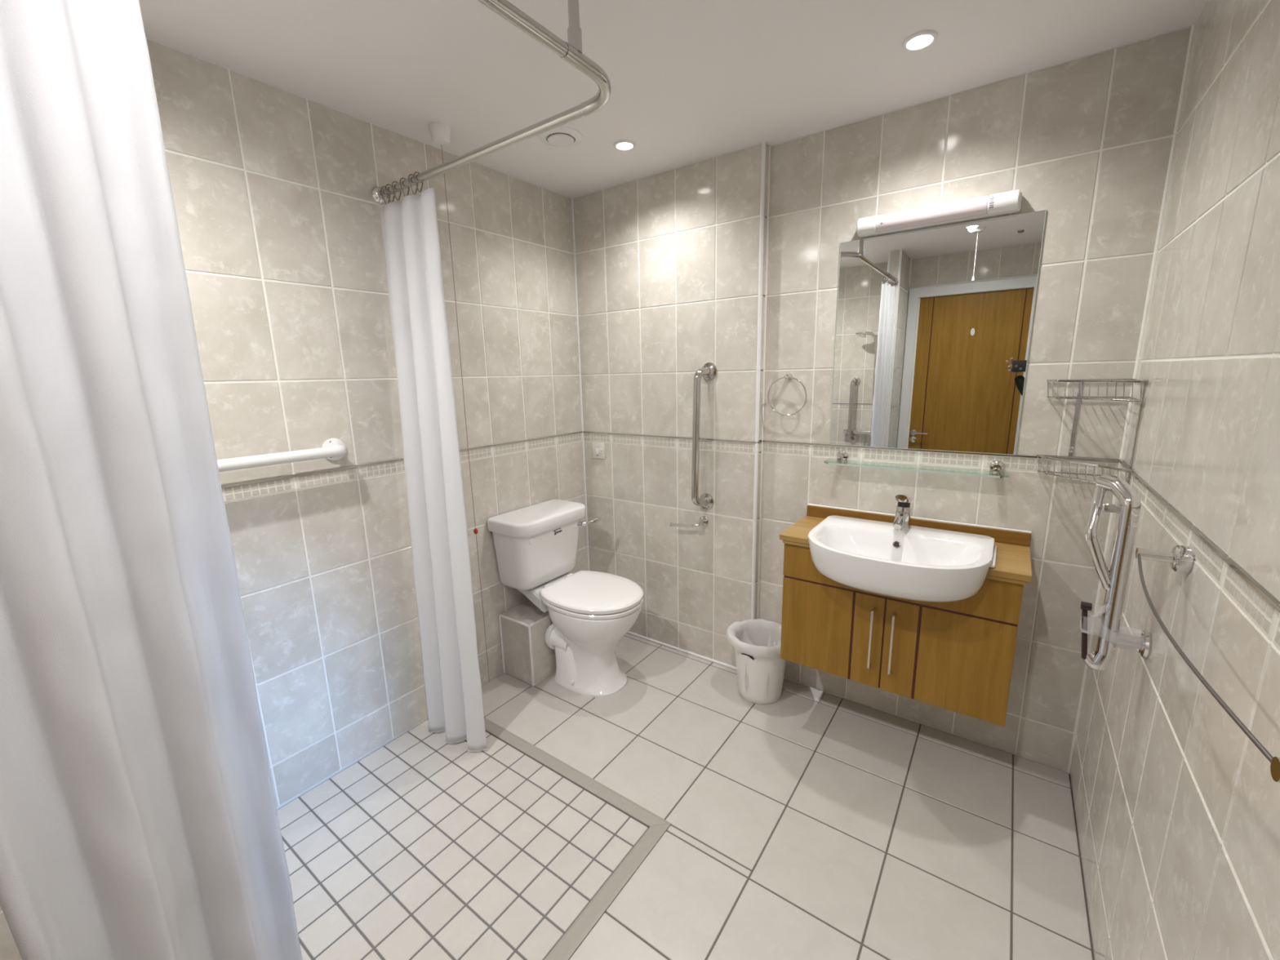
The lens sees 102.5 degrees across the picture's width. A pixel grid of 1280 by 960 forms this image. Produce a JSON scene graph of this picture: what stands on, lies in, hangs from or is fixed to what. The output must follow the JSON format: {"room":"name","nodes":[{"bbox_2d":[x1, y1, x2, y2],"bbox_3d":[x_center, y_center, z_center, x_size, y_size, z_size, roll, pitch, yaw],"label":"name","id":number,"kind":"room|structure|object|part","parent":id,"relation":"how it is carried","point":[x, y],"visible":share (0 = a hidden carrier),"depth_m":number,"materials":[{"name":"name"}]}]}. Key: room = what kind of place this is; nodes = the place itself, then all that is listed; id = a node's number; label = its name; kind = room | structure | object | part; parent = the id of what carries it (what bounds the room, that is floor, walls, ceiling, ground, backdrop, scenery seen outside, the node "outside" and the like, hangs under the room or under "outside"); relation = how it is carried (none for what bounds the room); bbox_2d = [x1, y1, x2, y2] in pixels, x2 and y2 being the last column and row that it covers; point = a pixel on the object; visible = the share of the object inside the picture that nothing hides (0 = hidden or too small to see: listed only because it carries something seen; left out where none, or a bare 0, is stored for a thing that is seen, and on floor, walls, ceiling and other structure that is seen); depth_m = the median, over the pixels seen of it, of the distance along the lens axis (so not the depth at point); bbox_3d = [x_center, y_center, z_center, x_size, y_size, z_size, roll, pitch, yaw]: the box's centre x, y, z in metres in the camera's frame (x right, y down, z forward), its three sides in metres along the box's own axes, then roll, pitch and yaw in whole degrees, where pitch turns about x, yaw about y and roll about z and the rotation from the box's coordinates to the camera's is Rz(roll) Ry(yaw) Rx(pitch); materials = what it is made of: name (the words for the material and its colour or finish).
{"room":"accessible bathroom","nodes":[
{"label":"accessible bathroom","id":0,"kind":"room"},
{"bbox_2d":[0,37,587,959],"bbox_3d":[-1.130,-0.002,1.766,0.127,2.385,2.960,7,14,35],"label":"wall","id":1,"kind":"structure","parent":0,"point":[278,216],"depth_m":1.78,"materials":[{"name":"white tile"}]},
{"bbox_2d":[217,438,346,471],"bbox_3d":[-1.188,-0.047,1.498,0.092,0.078,0.680,7,14,35],"label":"grab rail","id":2,"kind":"object","parent":1,"relation":"attached to","point":[333,449],"visible":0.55,"depth_m":1.57,"materials":[{"name":"white plastic"}]},
{"bbox_2d":[138,0,1208,198],"bbox_3d":[-0.231,-1.107,0.863,2.368,0.100,2.960,7,14,35],"label":"ceiling","id":3,"kind":"structure","parent":0,"point":[691,81],"depth_m":1.44,"materials":[{"name":"white paint"}]},
{"bbox_2d":[428,122,489,681],"bbox_3d":[-0.677,-0.186,2.017,0.074,2.145,0.074,7,14,35],"label":"pull cord","id":4,"kind":"object","parent":3,"relation":"hanging from","point":[440,132],"visible":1,"depth_m":1.81,"materials":[{"name":"white plastic"}]},
{"bbox_2d":[371,0,611,204],"bbox_3d":[-0.826,-0.932,0.970,1.111,0.258,1.296,7,14,35],"label":"rail","id":5,"kind":"object","parent":3,"relation":"hanging from","point":[571,51],"visible":0.98,"depth_m":1.14,"materials":[{"name":"silver metal"}]},
{"bbox_2d":[371,186,387,204],"bbox_3d":[-0.901,-0.995,1.792,0.034,0.056,0.056,7,14,35],"label":"flange","id":6,"kind":"object","parent":5,"relation":"attached to","point":[376,195],"depth_m":1.78,"materials":[{"name":"silver metal"}]},
{"bbox_2d":[380,186,391,204],"bbox_3d":[-0.878,-0.983,1.778,0.004,0.062,0.038,5,13,27],"label":"curtain ring","id":7,"kind":"object","parent":5,"relation":"hanging from","point":[382,186],"visible":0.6,"depth_m":1.77,"materials":[{"name":"silver metal"}]},
{"bbox_2d":[385,183,395,202],"bbox_3d":[-0.854,-0.980,1.761,0.004,0.062,0.038,5,13,27],"label":"curtain ring","id":8,"kind":"object","parent":5,"relation":"hanging from","point":[387,184],"visible":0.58,"depth_m":1.75,"materials":[{"name":"silver metal"}]},
{"bbox_2d":[391,181,401,201],"bbox_3d":[-0.822,-0.976,1.738,0.004,0.062,0.038,5,13,27],"label":"curtain ring","id":9,"kind":"object","parent":5,"relation":"hanging from","point":[393,182],"visible":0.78,"depth_m":1.73,"materials":[{"name":"silver metal"}]},
{"bbox_2d":[400,177,409,196],"bbox_3d":[-0.781,-0.971,1.709,0.004,0.062,0.038,5,13,27],"label":"curtain ring","id":10,"kind":"object","parent":5,"relation":"hanging from","point":[401,179],"visible":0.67,"depth_m":1.70,"materials":[{"name":"silver metal"}]},
{"bbox_2d":[408,173,417,194],"bbox_3d":[-0.740,-0.966,1.680,0.004,0.062,0.038,5,13,27],"label":"curtain ring","id":11,"kind":"object","parent":5,"relation":"hanging from","point":[410,175],"visible":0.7,"depth_m":1.67,"materials":[{"name":"silver metal"}]},
{"bbox_2d":[413,171,423,192],"bbox_3d":[-0.716,-0.963,1.663,0.004,0.062,0.038,5,13,27],"label":"curtain ring","id":12,"kind":"object","parent":5,"relation":"hanging from","point":[415,171],"visible":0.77,"depth_m":1.66,"materials":[{"name":"silver metal"}]},
{"bbox_2d":[379,187,487,751],"bbox_3d":[-0.766,0.045,1.866,0.359,1.989,0.113,7,14,35],"label":"shower curtain","id":13,"kind":"object","parent":5,"relation":"hanging from","point":[442,569],"visible":1,"depth_m":1.84,"materials":[{"name":"white fabric"}]},
{"bbox_3d":[-0.633,-0.700,0.367,0.038,0.062,0.009,7,14,35],"label":"curtain ring","id":14,"kind":"object","parent":5,"relation":"hanging from","visible":0},
{"bbox_2d":[0,0,302,959],"bbox_3d":[-0.599,0.298,0.603,0.048,1.985,0.284,6,13,31],"label":"shower curtain","id":15,"kind":"object","parent":14,"relation":"hanging from","point":[139,818],"visible":1,"depth_m":0.57,"materials":[{"name":"white fabric"}]},
{"bbox_2d":[537,125,582,146],"bbox_3d":[-0.292,-1.256,1.895,0.164,0.019,0.164,7,14,35],"label":"ceiling vent","id":16,"kind":"object","parent":3,"relation":"in","point":[559,136],"visible":0.97,"depth_m":1.87,"materials":[{"name":"white plastic"}]},
{"bbox_2d":[613,139,635,151],"bbox_3d":[-0.059,-1.285,1.972,0.085,0.010,0.085,7,14,35],"label":"recessed light","id":17,"kind":"object","parent":3,"relation":"in","point":[623,144],"visible":1,"depth_m":1.97,"materials":[{"name":"white plastic"}]},
{"bbox_2d":[902,29,937,51],"bbox_3d":[0.754,-1.183,1.385,0.085,0.010,0.085,7,14,35],"label":"recessed light","id":18,"kind":"object","parent":3,"relation":"in","point":[921,40],"visible":1,"depth_m":1.38,"materials":[{"name":"white plastic"}]},
{"bbox_2d":[276,633,1093,959],"bbox_3d":[-0.207,1.228,1.300,2.168,0.120,2.860,7,14,35],"label":"floor","id":19,"kind":"structure","parent":0,"point":[802,827],"depth_m":1.59,"materials":[{"name":"grey tile"}]},
{"bbox_2d":[498,600,555,686],"bbox_3d":[-0.394,0.738,2.656,0.210,0.303,0.647,7,14,35],"label":"pipe boxing","id":20,"kind":"object","parent":19,"relation":"on","point":[526,657],"visible":0.43,"depth_m":2.40,"materials":[{"name":"white tile"}]},
{"bbox_3d":[-0.659,0.785,2.461,0.012,0.300,0.012,7,14,35],"label":"edge trim","id":21,"kind":"part","parent":20,"relation":"part of","materials":[{"name":"white plastic"}]},
{"bbox_3d":[-0.582,0.651,2.378,0.201,0.012,0.012,7,14,35],"label":"edge trim","id":22,"kind":"part","parent":20,"relation":"part of","materials":[{"name":"white plastic"}]},
{"bbox_3d":[-0.497,0.805,2.350,0.012,0.297,0.012,7,14,35],"label":"edge trim","id":23,"kind":"part","parent":20,"relation":"part of","materials":[{"name":"white plastic"}]},
{"bbox_3d":[-0.314,0.605,2.574,0.012,0.012,0.638,7,14,35],"label":"edge trim","id":24,"kind":"part","parent":20,"relation":"part of","materials":[{"name":"white plastic"}]},
{"bbox_2d":[487,498,643,697],"bbox_3d":[-0.274,0.545,2.398,0.656,0.781,0.496,7,14,35],"label":"toilet","id":25,"kind":"object","parent":19,"relation":"on","point":[536,545],"visible":1,"depth_m":2.31,"materials":[{"name":"white ceramic"}]},
{"bbox_3d":[-0.467,0.175,2.430,0.232,0.059,0.453,7,14,35],"label":"cistern lid","id":26,"kind":"part","parent":25,"relation":"part of","materials":[{"name":"white ceramic"}]},
{"bbox_2d":[544,622,568,652],"bbox_3d":[-0.360,0.740,2.409,0.129,0.128,0.128,7,14,35],"label":"outlet","id":27,"kind":"object","parent":25,"relation":"attached to","point":[553,638],"depth_m":2.38,"materials":[{"name":"white plastic"}]},
{"bbox_3d":[-0.255,0.208,2.539,0.139,0.042,0.045,-5,12,-19],"label":"flush lever","id":28,"kind":"part","parent":25,"relation":"part of","materials":[{"name":"silver metal"}]},
{"bbox_3d":[-0.197,0.503,2.312,0.441,0.032,0.384,7,14,35],"label":"seat lid","id":29,"kind":"part","parent":25,"relation":"part of","materials":[{"name":"white plastic"}]},
{"bbox_3d":[-0.194,0.531,2.317,0.432,0.020,0.380,7,14,35],"label":"seat","id":30,"kind":"part","parent":25,"relation":"part of","materials":[{"name":"white plastic"}]},
{"bbox_2d":[484,717,671,826],"bbox_3d":[-0.373,1.041,1.939,1.128,0.010,0.044,7,14,35],"label":"trim","id":31,"kind":"structure","parent":19,"relation":"on","point":[604,793],"depth_m":1.83,"materials":[{"name":"grey plastic"}]},
{"bbox_2d":[544,823,671,959],"bbox_3d":[-0.444,1.248,0.933,0.050,0.010,1.796,7,14,35],"label":"trim","id":32,"kind":"structure","parent":19,"relation":"on","point":[581,927],"depth_m":1.41,"materials":[{"name":"grey plastic"}]},
{"bbox_2d":[734,626,786,704],"bbox_3d":[0.531,0.810,2.266,0.243,0.280,0.243,7,14,35],"label":"waste bin","id":33,"kind":"object","parent":19,"relation":"on","point":[758,668],"visible":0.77,"depth_m":2.19,"materials":[{"name":"white plastic"}]},
{"bbox_2d":[725,618,784,697],"bbox_3d":[0.525,0.786,2.264,0.285,0.267,0.270,7,14,35],"label":"liner","id":34,"kind":"object","parent":33,"relation":"in","point":[758,631],"visible":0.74,"depth_m":2.30,"materials":[{"name":"white plastic"}]},
{"bbox_2d":[809,686,823,702],"bbox_3d":[0.767,0.942,2.262,0.066,0.012,0.078,7,14,35],"label":"paper scrap","id":35,"kind":"object","parent":19,"relation":"on","point":[817,695],"visible":1,"depth_m":2.26,"materials":[{"name":"white paper"}]},
{"bbox_2d":[571,23,1195,773],"bbox_3d":[0.613,-0.136,2.227,2.177,2.385,0.154,7,14,35],"label":"wall","id":36,"kind":"structure","parent":0,"point":[730,261],"depth_m":2.00,"materials":[{"name":"white tile"}]},
{"bbox_2d":[591,442,605,458],"bbox_3d":[-0.221,-0.155,2.735,0.085,0.084,0.014,7,14,35],"label":"fused spur","id":37,"kind":"object","parent":36,"relation":"attached to","point":[598,449],"visible":1,"depth_m":2.73,"materials":[{"name":"beige plastic"}]},
{"bbox_2d":[626,631,736,670],"bbox_3d":[0.200,0.874,2.656,0.803,0.012,0.012,7,14,35],"label":"baseboard","id":38,"kind":"structure","parent":36,"relation":"attached to","point":[628,632],"depth_m":2.63,"materials":[{"name":"white plastic"}]},
{"bbox_2d":[669,515,708,527],"bbox_3d":[0.231,0.200,2.444,0.172,0.059,0.076,7,14,35],"label":"toilet roll holder","id":39,"kind":"object","parent":36,"relation":"attached to","point":[704,521],"visible":1,"depth_m":2.42,"materials":[{"name":"silver metal"}]},
{"bbox_3d":[0.217,0.210,2.430,0.161,0.039,0.049,3,12,18],"label":"arm","id":40,"kind":"part","parent":39,"relation":"part of","materials":[{"name":"silver metal"}]},
{"bbox_2d":[691,362,716,509],"bbox_3d":[0.285,-0.185,2.313,0.089,0.672,0.088,7,14,35],"label":"grab rail","id":41,"kind":"object","parent":36,"relation":"attached to","point":[708,371],"visible":1,"depth_m":2.29,"materials":[{"name":"silver metal"}]},
{"bbox_3d":[0.503,-0.192,2.214,0.017,2.265,0.017,7,14,35],"label":"corner trim","id":42,"kind":"part","parent":36,"relation":"part of","materials":[{"name":"white plastic"}]},
{"bbox_2d":[767,373,807,416],"bbox_3d":[0.610,-0.351,2.123,0.166,0.174,0.046,7,14,35],"label":"towel ring","id":43,"kind":"object","parent":36,"relation":"attached to","point":[789,376],"visible":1,"depth_m":2.11,"materials":[{"name":"silver metal"}]},
{"bbox_2d":[780,543,1023,726],"bbox_3d":[0.928,0.481,1.893,0.732,0.496,0.328,7,14,35],"label":"vanity cabinet","id":44,"kind":"object","parent":36,"relation":"attached to","point":[957,656],"visible":0.82,"depth_m":1.75,"materials":[{"name":"brown wood"}]},
{"bbox_3d":[0.707,0.558,1.916,0.362,0.344,0.018,7,14,35],"label":"door","id":45,"kind":"part","parent":44,"relation":"part of","materials":[{"name":"brown wood"}]},
{"bbox_3d":[0.813,0.560,1.809,0.010,0.226,0.032,7,14,35],"label":"handle","id":46,"kind":"part","parent":44,"relation":"part of","materials":[{"name":"silver metal"}]},
{"bbox_3d":[0.867,0.566,1.770,0.010,0.226,0.032,7,14,35],"label":"handle","id":47,"kind":"part","parent":44,"relation":"part of","materials":[{"name":"silver metal"}]},
{"bbox_2d":[779,503,1031,585],"bbox_3d":[0.926,0.205,1.841,0.761,0.086,0.320,7,14,35],"label":"countertop","id":48,"kind":"structure","parent":44,"relation":"on","point":[1013,558],"depth_m":1.82,"materials":[{"name":"brown wood"}]},
{"bbox_2d":[807,515,997,602],"bbox_3d":[0.857,0.270,1.743,0.568,0.133,0.447,7,14,35],"label":"washbasin","id":49,"kind":"object","parent":48,"relation":"in","point":[917,563],"visible":1,"depth_m":1.68,"materials":[{"name":"white ceramic"}]},
{"bbox_2d":[893,493,911,530],"bbox_3d":[0.924,0.114,1.816,0.054,0.140,0.140,7,14,35],"label":"tap","id":50,"kind":"object","parent":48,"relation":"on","point":[903,509],"visible":1,"depth_m":1.81,"materials":[{"name":"silver metal"}]},
{"bbox_3d":[0.918,0.134,1.811,0.037,0.048,0.118,7,14,35],"label":"spout","id":51,"kind":"part","parent":50,"relation":"part of","materials":[{"name":"silver metal"}]},
{"bbox_3d":[0.933,0.067,1.822,0.050,0.051,0.104,7,14,35],"label":"lever","id":52,"kind":"part","parent":50,"relation":"part of","materials":[{"name":"silver metal"}]},
{"bbox_3d":[1.006,0.595,1.705,0.366,0.344,0.018,7,14,35],"label":"door","id":53,"kind":"part","parent":44,"relation":"part of","materials":[{"name":"brown wood"}]},
{"bbox_2d":[823,450,1009,477],"bbox_3d":[0.980,-0.060,1.868,0.592,0.046,0.122,7,14,35],"label":"glass shelf","id":54,"kind":"object","parent":36,"relation":"attached to","point":[996,467],"visible":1,"depth_m":1.83,"materials":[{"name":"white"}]},
{"bbox_2d":[830,208,1046,455],"bbox_3d":[1.008,-0.487,1.827,0.608,0.761,0.006,7,14,35],"label":"wall mirror","id":55,"kind":"object","parent":36,"relation":"attached to","point":[934,325],"visible":1,"depth_m":1.80,"materials":[{"name":"white mirror"}]},
{"bbox_2d":[856,189,1022,237],"bbox_3d":[0.978,-0.884,1.716,0.476,0.057,0.077,7,14,35],"label":"light","id":56,"kind":"object","parent":36,"relation":"attached to","point":[1009,202],"visible":1,"depth_m":1.68,"materials":[{"name":"white plastic"}]},
{"bbox_2d":[875,195,988,232],"bbox_3d":[0.965,-0.883,1.713,0.322,0.055,0.056,7,14,35],"label":"diffuser","id":57,"kind":"object","parent":56,"relation":"attached to","point":[974,208],"depth_m":1.69,"materials":[{"name":"white plastic"}]},
{"bbox_2d":[1036,378,1149,483],"bbox_3d":[1.327,-0.146,1.531,0.208,0.300,0.227,7,14,35],"label":"caddy","id":58,"kind":"object","parent":36,"relation":"attached to","point":[1078,397],"visible":0.92,"depth_m":1.56,"materials":[{"name":"silver metal"}]},
{"bbox_2d":[1069,0,1279,959],"bbox_3d":[0.726,0.223,0.458,0.124,2.385,2.960,7,14,35],"label":"wall","id":59,"kind":"structure","parent":0,"point":[1177,810],"depth_m":0.91,"materials":[{"name":"white tile"}]},
{"bbox_2d":[1080,475,1151,671],"bbox_3d":[1.061,0.216,1.147,0.130,0.441,0.111,7,14,35],"label":"support rail","id":60,"kind":"object","parent":59,"relation":"attached to","point":[1114,581],"visible":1,"depth_m":1.13,"materials":[{"name":"silver metal"}]},
{"bbox_3d":[1.013,0.286,1.167,0.018,0.018,0.018,7,14,35],"label":"knob","id":61,"kind":"part","parent":60,"relation":"part of","materials":[{"name":"black"}]},
{"bbox_3d":[1.071,0.354,1.140,0.056,0.027,0.027,7,14,35],"label":"hinge arm","id":62,"kind":"part","parent":60,"relation":"part of","materials":[{"name":"silver metal"}]},
{"bbox_3d":[1.099,0.357,1.121,0.011,0.062,0.062,7,14,35],"label":"wall plate","id":63,"kind":"part","parent":60,"relation":"part of","materials":[{"name":"silver metal"}]},
{"bbox_2d":[1135,544,1279,782],"bbox_3d":[0.771,0.199,0.702,0.096,0.051,0.711,7,14,35],"label":"towel rail","id":64,"kind":"object","parent":59,"relation":"attached to","point":[1180,559],"visible":1,"depth_m":0.76,"materials":[{"name":"silver metal"}]}
]}

